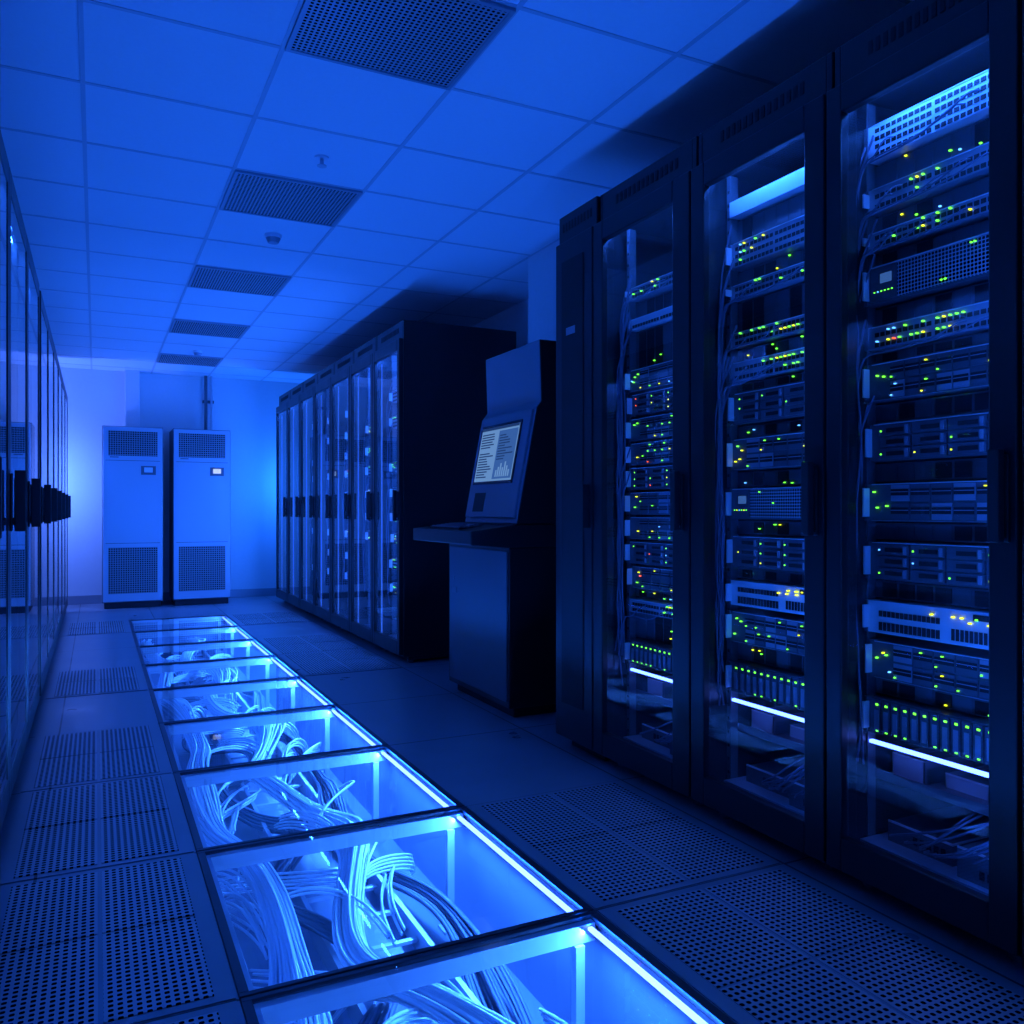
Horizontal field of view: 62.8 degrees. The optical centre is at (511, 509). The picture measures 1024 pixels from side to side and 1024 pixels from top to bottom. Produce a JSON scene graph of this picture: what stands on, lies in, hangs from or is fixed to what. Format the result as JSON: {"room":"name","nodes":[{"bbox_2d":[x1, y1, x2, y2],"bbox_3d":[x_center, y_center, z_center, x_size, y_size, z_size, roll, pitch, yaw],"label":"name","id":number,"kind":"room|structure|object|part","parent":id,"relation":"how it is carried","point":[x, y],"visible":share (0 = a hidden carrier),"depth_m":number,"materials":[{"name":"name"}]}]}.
{"room":"server room","nodes":[
{"label":"server room","id":0,"kind":"room"},
{"bbox_2d":[125,370,139,426],"bbox_3d":[-4.102,-0.250,9.050,0.140,2.500,0.140,0,0,-26],"label":"column","id":1,"kind":"structure","parent":0,"point":[132,377],"depth_m":8.99,"materials":[{"name":"paint"}]},
{"bbox_2d":[60,367,300,595],"bbox_3d":[-3.774,-0.050,9.347,3.950,2.900,0.100,0,0,-26],"label":"wall","id":2,"kind":"structure","parent":0,"point":[246,409],"depth_m":9.32,"materials":[{"name":"white paint"}]},
{"bbox_2d":[68,588,275,604],"bbox_3d":[-3.749,0.955,9.296,3.950,0.090,0.012,0,0,-26],"label":"baseboard","id":3,"kind":"structure","parent":2,"relation":"attached to","point":[88,599],"depth_m":9.56,"materials":[{"name":"grey"}]},
{"bbox_2d":[202,376,213,429],"bbox_3d":[-3.412,-0.850,9.416,0.120,1.300,0.098,0,0,-26],"label":"pipes","id":4,"kind":"object","parent":2,"relation":"attached to","point":[205,401],"visible":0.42,"depth_m":9.38,"materials":[{"name":"grey metal"}]},
{"bbox_2d":[0,0,913,382],"bbox_3d":[-1.173,-1.548,4.107,3.950,0.103,11.600,0,0,-26],"label":"ceiling","id":5,"kind":"structure","parent":0,"point":[126,126],"depth_m":3.44,"materials":[{"name":"tile"}]},
{"bbox_2d":[157,353,222,366],"bbox_3d":[-3.217,-1.493,8.359,0.575,0.012,0.525,0,0,-26],"label":"ceiling vent","id":6,"kind":"object","parent":5,"relation":"in","point":[163,357],"depth_m":8.35,"materials":[{"name":"metal"}]},
{"bbox_2d":[193,350,201,355],"bbox_3d":[-2.965,-1.478,7.906,0.080,0.045,0.080,0,0,-26],"label":"smoke detector","id":7,"kind":"object","parent":5,"relation":"attached to","point":[196,352],"visible":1,"depth_m":7.88,"materials":[{"name":"white plastic"}]},
{"bbox_2d":[169,319,249,338],"bbox_3d":[-2.503,-1.493,6.921,0.575,0.012,0.525,0,0,-26],"label":"ceiling vent","id":8,"kind":"object","parent":5,"relation":"in","point":[180,326],"depth_m":6.88,"materials":[{"name":"metal"}]},
{"bbox_2d":[188,265,290,296],"bbox_3d":[-1.789,-1.493,5.484,0.575,0.012,0.525,0,0,-26],"label":"ceiling vent","id":9,"kind":"object","parent":5,"relation":"in","point":[203,277],"depth_m":5.47,"materials":[{"name":"white metal"}]},
{"bbox_2d":[265,232,281,244],"bbox_3d":[-1.302,-1.478,4.568,0.090,0.045,0.090,0,0,-26],"label":"smoke detector","id":10,"kind":"object","parent":5,"relation":"attached to","point":[273,238],"visible":1,"depth_m":4.54,"materials":[{"name":"white plastic"}]},
{"bbox_2d":[219,169,362,226],"bbox_3d":[-1.076,-1.493,4.046,0.575,0.012,0.525,0,0,-26],"label":"ceiling vent","id":11,"kind":"object","parent":5,"relation":"in","point":[251,193],"depth_m":4.02,"materials":[{"name":"white metal"}]},
{"bbox_2d":[315,154,328,167],"bbox_3d":[-0.808,-1.480,3.562,0.060,0.040,0.060,0,0,-26],"label":"sprinkler head","id":12,"kind":"object","parent":5,"relation":"attached to","point":[322,158],"visible":1,"depth_m":3.55},
{"bbox_2d":[285,0,515,90],"bbox_3d":[-0.362,-1.493,2.609,0.575,0.012,0.525,0,0,-26],"label":"ceiling vent","id":13,"kind":"object","parent":5,"relation":"in","point":[433,43],"depth_m":2.63,"materials":[{"name":"white metal"}]},
{"bbox_2d":[472,299,527,347],"bbox_3d":[0.640,-0.050,5.007,0.100,2.900,11.600,0,0,-26],"label":"wall","id":14,"kind":"structure","parent":0,"point":[514,318],"depth_m":6.15,"materials":[{"name":"white paint"}]},
{"bbox_2d":[0,596,1023,1023],"bbox_3d":[-1.173,1.010,4.107,3.950,0.020,11.600,0,0,-26],"label":"floor","id":15,"kind":"structure","parent":0,"point":[477,752],"depth_m":3.77,"materials":[{"name":"tile"}]},
{"bbox_2d":[0,130,9,831],"bbox_3d":[-1.808,-0.118,2.173,0.894,2.236,0.794,0,0,-26],"label":"rack","id":16,"kind":"object","parent":15,"relation":"on","point":[4,164],"visible":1,"depth_m":2.59,"materials":[{"name":"black metal"}]},
{"bbox_3d":[-1.262,-0.030,2.029,0.044,0.200,0.034,0,0,-26],"label":"door handle","id":17,"kind":"part","parent":16,"relation":"part of","materials":[{"name":"black"}]},
{"bbox_3d":[-1.449,-0.092,2.351,0.001,1.899,0.696,0,0,-26],"label":"door glass","id":18,"kind":"part","parent":16,"relation":"part of","materials":[{"name":"glass"}]},
{"bbox_2d":[10,170,27,797],"bbox_3d":[-2.163,-0.118,2.889,0.894,2.236,0.794,0,0,-26],"label":"rack","id":19,"kind":"object","parent":15,"relation":"on","point":[18,237],"visible":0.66,"depth_m":2.98,"materials":[{"name":"black metal"}]},
{"bbox_3d":[-1.617,-0.030,2.745,0.044,0.200,0.034,0,0,-26],"label":"door handle","id":20,"kind":"part","parent":19,"relation":"part of","materials":[{"name":"black metal"}]},
{"bbox_2d":[28,241,40,737],"bbox_3d":[-2.519,-0.118,3.606,0.894,2.236,0.794,0,0,-26],"label":"rack","id":21,"kind":"object","parent":15,"relation":"on","point":[34,482],"visible":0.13,"depth_m":3.73,"materials":[{"name":"black metal"}]},
{"bbox_3d":[-2.161,-0.092,3.784,0.001,1.899,0.696,0,0,-26],"label":"door glass","id":22,"kind":"part","parent":21,"relation":"part of","materials":[{"name":"clear glass"}]},
{"bbox_3d":[-1.973,-0.030,3.462,0.044,0.200,0.034,0,0,-26],"label":"door handle","id":23,"kind":"part","parent":21,"relation":"part of","materials":[{"name":"black"}]},
{"bbox_2d":[39,289,50,695],"bbox_3d":[-2.917,-0.118,4.408,0.894,2.236,0.744,0,0,-26],"label":"rack","id":24,"kind":"object","parent":15,"relation":"on","point":[43,319],"visible":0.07,"depth_m":4.42,"materials":[{"name":"black metal"}]},
{"bbox_3d":[-2.559,-0.092,4.585,0.001,1.899,0.646,0,0,-26],"label":"door glass","id":25,"kind":"part","parent":24,"relation":"part of","materials":[{"name":"clear glass"}]},
{"bbox_3d":[-2.382,-0.030,4.286,0.044,0.200,0.034,0,0,-26],"label":"door handle","id":26,"kind":"part","parent":24,"relation":"part of","materials":[{"name":"black metal"}]},
{"bbox_2d":[48,321,56,669],"bbox_3d":[-3.250,-0.118,5.080,0.894,2.236,0.744,0,0,-26],"label":"rack","id":27,"kind":"object","parent":15,"relation":"on","point":[50,338],"visible":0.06,"depth_m":5.20,"materials":[{"name":"black metal"}]},
{"bbox_3d":[-2.892,-0.092,5.257,0.001,1.899,0.646,0,0,-26],"label":"door glass","id":28,"kind":"part","parent":27,"relation":"part of","materials":[{"name":"clear glass"}]},
{"bbox_3d":[-2.903,-0.085,5.252,0.030,2.060,0.744,0,0,-26],"label":"door frame","id":29,"kind":"part","parent":27,"relation":"part of","materials":[{"name":"black metal"}]},
{"bbox_3d":[-2.715,-0.030,4.958,0.044,0.200,0.034,0,0,-26],"label":"door handle","id":30,"kind":"part","parent":27,"relation":"part of","materials":[{"name":"black metal"}]},
{"bbox_2d":[54,345,61,649],"bbox_3d":[-3.584,-0.118,5.751,0.894,2.236,0.744,0,0,-26],"label":"rack","id":31,"kind":"object","parent":15,"relation":"on","point":[56,362],"visible":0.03,"depth_m":5.99,"materials":[{"name":"black metal"}]},
{"bbox_3d":[-3.226,-0.092,5.929,0.001,1.899,0.646,0,0,-26],"label":"door glass","id":32,"kind":"part","parent":31,"relation":"part of","materials":[{"name":"glass"}]},
{"bbox_3d":[-3.236,-0.085,5.924,0.030,2.060,0.744,0,0,-26],"label":"door frame","id":33,"kind":"part","parent":31,"relation":"part of","materials":[{"name":"black metal"}]},
{"bbox_3d":[-3.049,-0.030,5.629,0.044,0.200,0.034,0,0,-26],"label":"door handle","id":34,"kind":"part","parent":31,"relation":"part of","materials":[{"name":"black metal"}]},
{"bbox_2d":[59,365,65,632],"bbox_3d":[-3.917,-0.118,6.423,0.894,2.236,0.744,0,0,-26],"label":"rack","id":35,"kind":"object","parent":15,"relation":"on","point":[60,373],"visible":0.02,"depth_m":6.66,"materials":[{"name":"black metal"}]},
{"bbox_3d":[-3.559,-0.092,6.601,0.001,1.899,0.646,0,0,-26],"label":"door glass","id":36,"kind":"part","parent":35,"relation":"part of","materials":[{"name":"clear glass"}]},
{"bbox_3d":[-3.570,-0.085,6.596,0.030,2.060,0.744,0,0,-26],"label":"door frame","id":37,"kind":"part","parent":35,"relation":"part of","materials":[{"name":"black metal"}]},
{"bbox_3d":[-3.382,-0.030,6.301,0.044,0.200,0.034,0,0,-26],"label":"door handle","id":38,"kind":"part","parent":35,"relation":"part of","materials":[{"name":"black"}]},
{"bbox_2d":[62,377,67,622],"bbox_3d":[-4.251,-0.118,7.095,0.894,2.236,0.744,0,0,-26],"label":"rack","id":39,"kind":"object","parent":15,"relation":"on","point":[63,384],"visible":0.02,"depth_m":7.28,"materials":[{"name":"black metal"}]},
{"bbox_3d":[-3.903,-0.085,7.267,0.030,2.060,0.744,0,0,-26],"label":"door frame","id":40,"kind":"part","parent":39,"relation":"part of","materials":[{"name":"black metal"}]},
{"bbox_3d":[-3.893,-0.092,7.273,0.001,1.899,0.646,0,0,-26],"label":"door glass","id":41,"kind":"part","parent":39,"relation":"part of","materials":[{"name":"glass"}]},
{"bbox_3d":[-3.716,-0.030,6.973,0.044,0.200,0.034,0,0,-26],"label":"door handle","id":42,"kind":"part","parent":39,"relation":"part of","materials":[{"name":"black"}]},
{"bbox_2d":[65,388,70,612],"bbox_3d":[-4.584,-0.118,7.767,0.894,2.236,0.744,0,0,-26],"label":"rack","id":43,"kind":"object","parent":15,"relation":"on","point":[66,396],"visible":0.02,"depth_m":8.02,"materials":[{"name":"black metal"}]},
{"bbox_3d":[-4.226,-0.092,7.944,0.001,1.899,0.646,0,0,-26],"label":"door glass","id":44,"kind":"part","parent":43,"relation":"part of","materials":[{"name":"clear glass"}]},
{"bbox_3d":[-4.237,-0.085,7.939,0.030,2.060,0.744,0,0,-26],"label":"door frame","id":45,"kind":"part","parent":43,"relation":"part of","materials":[{"name":"black metal"}]},
{"bbox_3d":[-4.049,-0.030,7.645,0.044,0.200,0.034,0,0,-26],"label":"door handle","id":46,"kind":"part","parent":43,"relation":"part of","materials":[{"name":"black metal"}]},
{"bbox_2d":[46,665,146,698],"bbox_3d":[-2.425,0.998,4.903,0.495,0.005,0.808,0,0,-26],"label":"floor vent","id":47,"kind":"object","parent":15,"relation":"on","point":[73,683],"depth_m":4.84,"materials":[{"name":"metal"}]},
{"bbox_2d":[62,620,130,635],"bbox_3d":[-3.518,0.998,7.107,0.495,0.005,0.808,0,0,-26],"label":"floor vent","id":48,"kind":"object","parent":15,"relation":"on","point":[105,627],"depth_m":7.05,"materials":[{"name":"metal"}]},
{"bbox_2d":[0,724,242,1023],"bbox_3d":[-1.148,0.998,2.333,0.495,0.005,3.268,0,0,-26],"label":"floor vent","id":49,"kind":"object","parent":15,"relation":"on","point":[133,943],"depth_m":2.15,"materials":[{"name":"metal"}]},
{"bbox_2d":[102,425,162,608],"bbox_3d":[-3.968,0.075,8.756,0.567,1.850,0.506,0,0,-26],"label":"air conditioning unit","id":50,"kind":"object","parent":15,"relation":"on","point":[132,457],"visible":1,"depth_m":8.53,"materials":[{"name":"white metal"}]},
{"bbox_2d":[169,428,229,605],"bbox_3d":[-3.373,0.075,9.051,0.573,1.850,0.506,0,0,-26],"label":"air conditioning unit","id":51,"kind":"object","parent":15,"relation":"on","point":[199,459],"visible":1,"depth_m":8.84,"materials":[{"name":"white metal"}]},
{"bbox_2d":[228,611,311,625],"bbox_3d":[-2.248,0.998,7.737,0.615,0.005,0.808,0,0,-26],"label":"tile","id":52,"kind":"object","parent":15,"relation":"on","point":[274,617],"depth_m":7.68,"materials":[{"name":"tile"}]},
{"bbox_2d":[276,390,294,605],"bbox_3d":[-2.075,-0.118,9.049,0.884,2.236,0.586,0,0,-26],"label":"rack","id":53,"kind":"object","parent":15,"relation":"on","point":[281,410],"visible":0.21,"depth_m":9.11,"materials":[{"name":"black metal"}]},
{"bbox_3d":[-2.427,-0.085,8.874,0.030,2.060,0.586,0,0,-26],"label":"door frame","id":54,"kind":"part","parent":53,"relation":"part of","materials":[{"name":"black metal"}]},
{"bbox_3d":[-2.335,-0.030,8.618,0.034,0.200,0.034,0,0,-26],"label":"door handle","id":55,"kind":"part","parent":53,"relation":"part of","materials":[{"name":"black metal"}]},
{"bbox_2d":[287,382,308,612],"bbox_3d":[-1.812,-0.118,8.519,0.884,2.236,0.586,0,0,-26],"label":"rack","id":56,"kind":"object","parent":15,"relation":"on","point":[293,405],"visible":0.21,"depth_m":8.58,"materials":[{"name":"black metal"}]},
{"bbox_3d":[-2.164,-0.085,8.344,0.030,2.060,0.586,0,0,-26],"label":"door frame","id":57,"kind":"part","parent":56,"relation":"part of","materials":[{"name":"black metal"}]},
{"bbox_3d":[-2.072,-0.030,8.088,0.034,0.200,0.034,0,0,-26],"label":"door handle","id":58,"kind":"part","parent":56,"relation":"part of","materials":[{"name":"black metal"}]},
{"bbox_2d":[300,373,323,619],"bbox_3d":[-1.548,-0.118,7.989,0.884,2.236,0.586,0,0,-26],"label":"rack","id":59,"kind":"object","parent":15,"relation":"on","point":[307,397],"visible":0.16,"depth_m":8.05,"materials":[{"name":"black metal"}]},
{"bbox_3d":[-1.901,-0.085,7.814,0.030,2.060,0.586,0,0,-26],"label":"door frame","id":60,"kind":"part","parent":59,"relation":"part of","materials":[{"name":"black"}]},
{"bbox_3d":[-1.809,-0.030,7.557,0.034,0.200,0.034,0,0,-26],"label":"door handle","id":61,"kind":"part","parent":59,"relation":"part of","materials":[{"name":"black metal"}]},
{"bbox_2d":[314,363,339,627],"bbox_3d":[-1.285,-0.118,7.458,0.884,2.236,0.586,0,0,-26],"label":"rack","id":62,"kind":"object","parent":15,"relation":"on","point":[322,390],"visible":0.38,"depth_m":7.52,"materials":[{"name":"black metal"}]},
{"bbox_3d":[-1.637,-0.085,7.284,0.030,2.060,0.586,0,0,-26],"label":"door frame","id":63,"kind":"part","parent":62,"relation":"part of","materials":[{"name":"black metal"}]},
{"bbox_3d":[-1.546,-0.030,7.027,0.034,0.200,0.034,0,0,-26],"label":"door handle","id":64,"kind":"part","parent":62,"relation":"part of","materials":[{"name":"black metal"}]},
{"bbox_2d":[258,633,401,675],"bbox_3d":[-1.337,0.998,5.901,0.615,0.005,1.628,0,0,-26],"label":"tile","id":65,"kind":"object","parent":15,"relation":"on","point":[353,660],"depth_m":5.74,"materials":[{"name":"tile"}]},
{"bbox_2d":[331,351,360,637],"bbox_3d":[-1.022,-0.118,6.928,0.884,2.236,0.586,0,0,-26],"label":"rack","id":66,"kind":"object","parent":15,"relation":"on","point":[340,381],"visible":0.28,"depth_m":6.99,"materials":[{"name":"black metal"}]},
{"bbox_3d":[-1.374,-0.085,6.753,0.030,2.060,0.586,0,0,-26],"label":"door frame","id":67,"kind":"part","parent":66,"relation":"part of","materials":[{"name":"black"}]},
{"bbox_3d":[-1.282,-0.030,6.497,0.034,0.200,0.034,0,0,-26],"label":"door handle","id":68,"kind":"part","parent":66,"relation":"part of","materials":[{"name":"black metal"}]},
{"bbox_2d":[350,337,383,648],"bbox_3d":[-0.759,-0.118,6.398,0.884,2.236,0.586,0,0,-26],"label":"rack","id":69,"kind":"object","parent":15,"relation":"on","point":[361,371],"visible":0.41,"depth_m":6.46,"materials":[{"name":"black metal"}]},
{"bbox_3d":[-1.111,-0.085,6.223,0.030,2.060,0.586,0,0,-26],"label":"door frame","id":70,"kind":"part","parent":69,"relation":"part of","materials":[{"name":"black metal"}]},
{"bbox_3d":[-1.019,-0.030,5.967,0.034,0.200,0.034,0,0,-26],"label":"door handle","id":71,"kind":"part","parent":69,"relation":"part of","materials":[{"name":"black"}]},
{"bbox_2d":[135,619,714,1023],"bbox_3d":[-1.270,1.210,4.104,0.891,0.380,8.240,0,0,-26],"label":"trench","id":72,"kind":"object","parent":15,"relation":"in","point":[491,893],"depth_m":2.77,"materials":[{"name":"blue"}]},
{"bbox_2d":[128,615,238,631],"bbox_3d":[-2.910,1.023,7.409,0.849,0.054,0.814,0,0,-26],"label":"frame","id":73,"kind":"object","parent":72,"relation":"on","point":[178,620],"visible":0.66,"depth_m":7.71,"materials":[{"name":"grey metal"}]},
{"bbox_2d":[132,625,255,645],"bbox_3d":[-2.546,1.023,6.674,0.849,0.054,0.814,0,0,-26],"label":"frame","id":74,"kind":"object","parent":72,"relation":"on","point":[137,635],"visible":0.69,"depth_m":6.98,"materials":[{"name":"grey metal"}]},
{"bbox_2d":[136,639,275,664],"bbox_3d":[-2.181,1.023,5.940,0.849,0.054,0.814,0,0,-26],"label":"frame","id":75,"kind":"object","parent":72,"relation":"on","point":[141,650],"visible":0.66,"depth_m":6.23,"materials":[{"name":"grey metal"}]},
{"bbox_2d":[251,641,267,654],"bbox_3d":[-1.833,1.014,6.104,0.012,0.007,0.745,0,0,-26],"label":"led strip","id":76,"kind":"object","parent":75,"relation":"attached to","point":[252,642],"visible":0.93,"depth_m":6.12,"materials":[{"name":"white plastic"}]},
{"bbox_3d":[-1.995,1.215,5.532,0.801,0.330,0.060,0,0,-26],"label":"support legs","id":77,"kind":"part","parent":72,"relation":"part of","materials":[{"name":"metal"}]},
{"bbox_3d":[-3.089,1.215,7.735,0.801,0.330,0.060,0,0,-26],"label":"support legs","id":78,"kind":"part","parent":72,"relation":"part of","materials":[{"name":"metal"}]},
{"bbox_2d":[142,655,301,689],"bbox_3d":[-1.816,1.023,5.205,0.849,0.054,0.814,0,0,-26],"label":"frame","id":79,"kind":"object","parent":72,"relation":"on","point":[258,660],"visible":0.66,"depth_m":5.49,"materials":[{"name":"grey metal"}]},
{"bbox_2d":[271,658,292,675],"bbox_3d":[-1.469,1.014,5.370,0.012,0.007,0.745,0,0,-26],"label":"led strip","id":80,"kind":"object","parent":79,"relation":"attached to","point":[272,659],"visible":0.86,"depth_m":5.38,"materials":[{"name":"white plastic"}]},
{"bbox_3d":[-1.631,1.215,4.797,0.801,0.330,0.060,0,0,-26],"label":"support legs","id":81,"kind":"part","parent":72,"relation":"part of","materials":[{"name":"metal"}]},
{"bbox_3d":[-2.724,1.215,7.001,0.801,0.330,0.060,0,0,-26],"label":"support legs","id":82,"kind":"part","parent":72,"relation":"part of","materials":[{"name":"silver metal"}]},
{"bbox_2d":[149,676,337,723],"bbox_3d":[-1.452,1.023,4.471,0.849,0.054,0.814,0,0,-26],"label":"frame","id":83,"kind":"object","parent":72,"relation":"on","point":[156,695],"visible":0.62,"depth_m":4.75,"materials":[{"name":"grey metal"}]},
{"bbox_2d":[297,680,327,704],"bbox_3d":[-1.104,1.014,4.635,0.012,0.007,0.745,0,0,-26],"label":"led strip","id":84,"kind":"object","parent":83,"relation":"attached to","point":[298,681],"visible":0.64,"depth_m":4.63,"materials":[{"name":"white plastic"}]},
{"bbox_3d":[-2.360,1.215,6.266,0.801,0.330,0.060,0,0,-26],"label":"support legs","id":85,"kind":"part","parent":72,"relation":"part of","materials":[{"name":"silver metal"}]},
{"bbox_2d":[159,705,387,772],"bbox_3d":[-1.087,1.023,3.736,0.849,0.054,0.814,0,0,-26],"label":"frame","id":86,"kind":"object","parent":72,"relation":"on","point":[167,729],"visible":0.63,"depth_m":4.00,"materials":[{"name":"grey metal"}]},
{"bbox_2d":[332,710,375,744],"bbox_3d":[-0.739,1.014,3.901,0.012,0.007,0.745,0,0,-26],"label":"led strip","id":87,"kind":"object","parent":86,"relation":"attached to","point":[363,736],"visible":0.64,"depth_m":3.87,"materials":[{"name":"white plastic"}]},
{"bbox_3d":[-0.901,1.215,3.328,0.801,0.330,0.060,0,0,-26],"label":"support legs","id":88,"kind":"part","parent":72,"relation":"part of","materials":[{"name":"metal"}]},
{"bbox_2d":[173,745,463,852],"bbox_3d":[-0.723,1.023,3.002,0.849,0.054,0.814,0,0,-26],"label":"frame","id":89,"kind":"object","parent":72,"relation":"on","point":[184,780],"visible":0.67,"depth_m":3.24,"materials":[{"name":"grey metal"}]},
{"bbox_2d":[381,752,447,806],"bbox_3d":[-0.375,1.014,3.166,0.012,0.007,0.745,0,0,-26],"label":"led strip","id":90,"kind":"object","parent":89,"relation":"attached to","point":[388,757],"visible":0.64,"depth_m":3.13,"materials":[{"name":"white plastic"}]},
{"bbox_2d":[140,637,514,1023],"bbox_3d":[-1.312,1.188,4.034,0.658,0.194,8.080,0,0,-26],"label":"cable bundle","id":91,"kind":"object","parent":72,"relation":"in","point":[288,961],"visible":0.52,"depth_m":2.54,"materials":[{"name":"white"}]},
{"bbox_3d":[-1.266,1.215,4.063,0.801,0.330,0.060,0,0,-26],"label":"support legs","id":92,"kind":"part","parent":72,"relation":"part of","materials":[{"name":"metal"}]},
{"bbox_3d":[-0.537,1.215,2.594,0.801,0.330,0.060,0,0,-26],"label":"support legs","id":93,"kind":"part","parent":72,"relation":"part of","materials":[{"name":"silver metal"}]},
{"bbox_2d":[158,649,534,1023],"bbox_3d":[-1.203,1.299,4.089,0.638,0.157,8.083,0,0,-26],"label":"cable bundle","id":94,"kind":"object","parent":72,"relation":"in","point":[453,920],"visible":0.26,"depth_m":2.71,"materials":[{"name":"blue"}]},
{"bbox_2d":[145,648,567,1023],"bbox_3d":[-1.318,1.250,4.168,0.770,0.228,7.951,0,0,-26],"label":"cables","id":95,"kind":"object","parent":72,"relation":"in","point":[248,909],"visible":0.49,"depth_m":2.84,"materials":[{"name":"white plastic"}]},
{"bbox_2d":[197,806,592,999],"bbox_3d":[-0.358,1.023,2.267,0.849,0.054,0.814,0,0,-26],"label":"frame","id":96,"kind":"object","parent":72,"relation":"on","point":[211,861],"visible":0.63,"depth_m":2.46,"materials":[{"name":"grey metal"}]},
{"bbox_2d":[457,816,572,911],"bbox_3d":[-0.010,1.014,2.432,0.012,0.007,0.745,0,0,-26],"label":"led strip","id":97,"kind":"object","parent":96,"relation":"attached to","point":[500,852],"visible":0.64,"depth_m":2.37,"materials":[{"name":"white plastic"}]},
{"bbox_2d":[240,910,735,1023],"bbox_3d":[0.007,1.023,1.533,0.849,0.054,0.814,0,0,-26],"label":"frame","id":98,"kind":"object","parent":72,"relation":"on","point":[319,996],"visible":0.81,"depth_m":1.84,"materials":[{"name":"grey metal"}]},
{"bbox_2d":[588,926,707,1023],"bbox_3d":[0.354,1.014,1.697,0.012,0.007,0.745,0,0,-26],"label":"led strip","id":99,"kind":"object","parent":98,"relation":"attached to","point":[611,946],"visible":1,"depth_m":1.81,"materials":[{"name":"white plastic"}]},
{"bbox_3d":[-0.172,1.215,1.859,0.801,0.330,0.060,0,0,-26],"label":"support legs","id":100,"kind":"part","parent":72,"relation":"part of","materials":[{"name":"silver metal"}]},
{"bbox_2d":[373,320,515,661],"bbox_3d":[-0.496,-0.118,5.868,0.884,2.236,0.586,0,0,-26],"label":"rack","id":101,"kind":"object","parent":15,"relation":"on","point":[430,384],"visible":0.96,"depth_m":5.56,"materials":[{"name":"black metal"}]},
{"bbox_3d":[-0.848,-0.085,5.693,0.030,2.060,0.586,0,0,-26],"label":"door frame","id":102,"kind":"part","parent":101,"relation":"part of","materials":[{"name":"black metal"}]},
{"bbox_3d":[-0.756,-0.030,5.436,0.034,0.200,0.034,0,0,-26],"label":"door handle","id":103,"kind":"part","parent":101,"relation":"part of","materials":[{"name":"black metal"}]},
{"bbox_2d":[413,339,555,716],"bbox_3d":[-0.041,0.085,4.412,0.730,1.830,0.800,0,0,-26],"label":"kiosk","id":104,"kind":"object","parent":15,"relation":"on","point":[502,558],"visible":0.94,"depth_m":4.10,"materials":[{"name":"black metal"}]},
{"bbox_3d":[-0.183,0.560,4.322,0.011,0.720,0.715,0,0,-26],"label":"door","id":105,"kind":"part","parent":104,"relation":"part of","materials":[{"name":"grey metal"}]},
{"bbox_2d":[413,522,555,547],"bbox_3d":[-0.041,0.125,4.412,0.730,0.110,0.800,0,0,-26],"label":"shelf","id":106,"kind":"object","parent":104,"relation":"attached to","point":[458,534],"depth_m":4.05,"materials":[{"name":"black metal"}]},
{"bbox_2d":[556,196,610,760],"bbox_3d":[0.616,-0.118,3.601,0.880,2.236,0.297,0,0,-26],"label":"tall cabinet","id":107,"kind":"object","parent":15,"relation":"on","point":[575,251],"visible":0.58,"depth_m":3.40,"materials":[{"name":"black metal"}]},
{"bbox_3d":[0.258,-0.085,3.422,0.020,2.060,0.289,0,0,-26],"label":"door","id":108,"kind":"part","parent":107,"relation":"part of","materials":[{"name":"black metal"}]},
{"bbox_2d":[562,208,591,709],"bbox_3d":[0.247,-0.200,3.412,0.050,2.000,0.243,0,0,-26],"label":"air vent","id":109,"kind":"object","parent":107,"relation":"attached to","point":[576,228],"depth_m":3.39,"materials":[{"name":"black metal"}]},
{"bbox_2d":[594,136,705,805],"bbox_3d":[0.815,-0.118,3.197,0.884,2.236,0.592,0,0,-26],"label":"rack","id":110,"kind":"object","parent":15,"relation":"on","point":[642,235],"visible":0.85,"depth_m":3.20,"materials":[{"name":"black metal"}]},
{"bbox_3d":[0.546,-0.030,2.783,0.034,0.200,0.034,0,0,-26],"label":"door handle","id":111,"kind":"part","parent":110,"relation":"part of","materials":[{"name":"black metal"}]},
{"bbox_2d":[467,780,1023,1023],"bbox_3d":[0.486,0.998,2.229,0.615,0.005,1.628,0,0,-26],"label":"floor vent","id":112,"kind":"object","parent":15,"relation":"on","point":[777,944],"depth_m":2.02,"materials":[{"name":"metal"}]},
{"bbox_2d":[691,52,839,871],"bbox_3d":[1.074,-0.118,2.674,0.884,2.236,0.560,0,0,-26],"label":"rack","id":113,"kind":"object","parent":15,"relation":"on","point":[759,181],"visible":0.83,"depth_m":2.64,"materials":[{"name":"black metal"}]},
{"bbox_3d":[0.803,-0.030,2.265,0.034,0.200,0.034,0,0,-26],"label":"door handle","id":114,"kind":"part","parent":113,"relation":"part of","materials":[{"name":"black"}]},
{"bbox_2d":[827,0,1023,963],"bbox_3d":[1.316,-0.118,2.187,0.884,2.236,0.525,0,0,-26],"label":"rack","id":115,"kind":"object","parent":15,"relation":"on","point":[924,106],"visible":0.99,"depth_m":2.11,"materials":[{"name":"black metal"}]},
{"bbox_3d":[1.038,-0.030,1.792,0.034,0.200,0.034,0,0,-26],"label":"door handle","id":116,"kind":"part","parent":115,"relation":"part of","materials":[{"name":"black metal"}]},
{"bbox_2d":[1022,0,1023,958],"bbox_3d":[1.565,-0.118,1.684,0.884,2.236,0.579,0,0,-26],"label":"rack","id":117,"kind":"object","parent":15,"relation":"on","point":[1022,0],"visible":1,"depth_m":1.76,"materials":[{"name":"black metal"}]},
{"bbox_2d":[528,240,559,343],"bbox_3d":[0.523,-0.250,4.625,0.450,2.500,1.020,0,0,-26],"label":"column","id":118,"kind":"structure","parent":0,"point":[542,265],"depth_m":4.82,"materials":[{"name":"paint"}]}
]}

